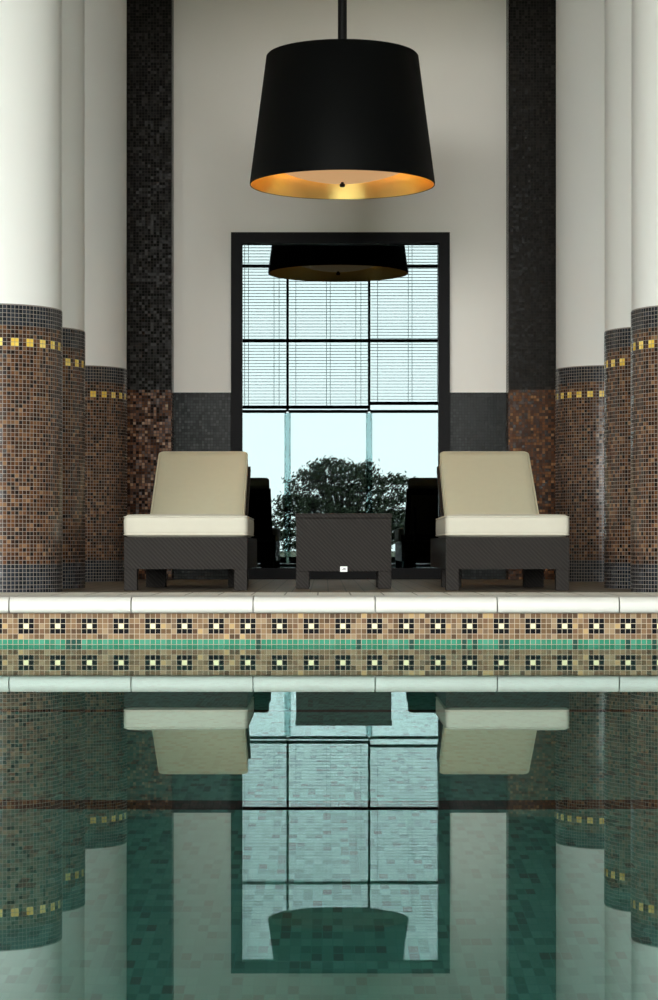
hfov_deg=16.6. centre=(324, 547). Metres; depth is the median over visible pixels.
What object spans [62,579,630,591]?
floor
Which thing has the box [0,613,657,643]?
trim
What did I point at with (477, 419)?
trim
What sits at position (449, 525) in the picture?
seat cushion
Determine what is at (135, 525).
seat cushion
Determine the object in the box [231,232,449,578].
window
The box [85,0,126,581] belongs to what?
column
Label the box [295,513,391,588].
wicker side table
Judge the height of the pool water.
0.001 m
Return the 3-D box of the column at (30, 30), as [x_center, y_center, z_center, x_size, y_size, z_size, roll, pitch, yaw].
[-1.815,-2.070,12.270,0.760,4.620,0.760,0,0,0]
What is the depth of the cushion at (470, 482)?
14.16 m
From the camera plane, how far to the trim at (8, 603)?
9.77 m
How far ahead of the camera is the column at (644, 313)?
12.09 m
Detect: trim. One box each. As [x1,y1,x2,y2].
[0,592,657,595]
[0,595,657,612]
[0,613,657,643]
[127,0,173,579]
[174,392,230,578]
[450,392,505,578]
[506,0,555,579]
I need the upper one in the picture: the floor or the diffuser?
the diffuser
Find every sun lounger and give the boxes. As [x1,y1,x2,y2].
[123,451,256,590]
[431,451,568,590]
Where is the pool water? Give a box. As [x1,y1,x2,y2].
[0,644,657,999]
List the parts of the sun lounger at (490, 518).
backrest frame, leg, leg, frame, leg, leg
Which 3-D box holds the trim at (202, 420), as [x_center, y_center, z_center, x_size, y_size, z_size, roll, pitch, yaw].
[-0.956,-0.477,17.294,0.472,1.435,0.012,0,0,0]
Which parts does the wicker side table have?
leg, panel, leg, leg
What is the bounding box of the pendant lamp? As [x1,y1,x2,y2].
[250,0,434,199]
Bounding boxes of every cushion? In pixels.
[124,514,253,537]
[152,452,247,514]
[436,514,568,537]
[440,452,537,514]
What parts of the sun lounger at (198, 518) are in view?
leg, leg, frame, backrest frame, leg, leg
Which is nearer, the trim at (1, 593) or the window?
the trim at (1, 593)
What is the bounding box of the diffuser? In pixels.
[285,170,399,186]
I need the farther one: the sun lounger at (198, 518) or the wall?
the wall
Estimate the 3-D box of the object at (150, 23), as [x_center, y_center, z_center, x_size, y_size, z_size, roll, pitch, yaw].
[-1.498,-2.070,17.190,0.669,4.620,0.220,0,0,0]
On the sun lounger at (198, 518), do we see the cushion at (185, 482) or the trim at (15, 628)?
the cushion at (185, 482)
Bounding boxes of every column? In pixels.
[0,0,61,591]
[62,0,84,588]
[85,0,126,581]
[555,0,604,581]
[604,0,631,588]
[631,0,657,591]
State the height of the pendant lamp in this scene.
1.990 m
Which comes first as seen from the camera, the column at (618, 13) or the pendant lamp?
the column at (618, 13)
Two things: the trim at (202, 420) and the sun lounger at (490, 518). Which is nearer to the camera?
the sun lounger at (490, 518)
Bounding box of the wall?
[174,0,505,391]
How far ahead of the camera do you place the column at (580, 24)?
16.00 m

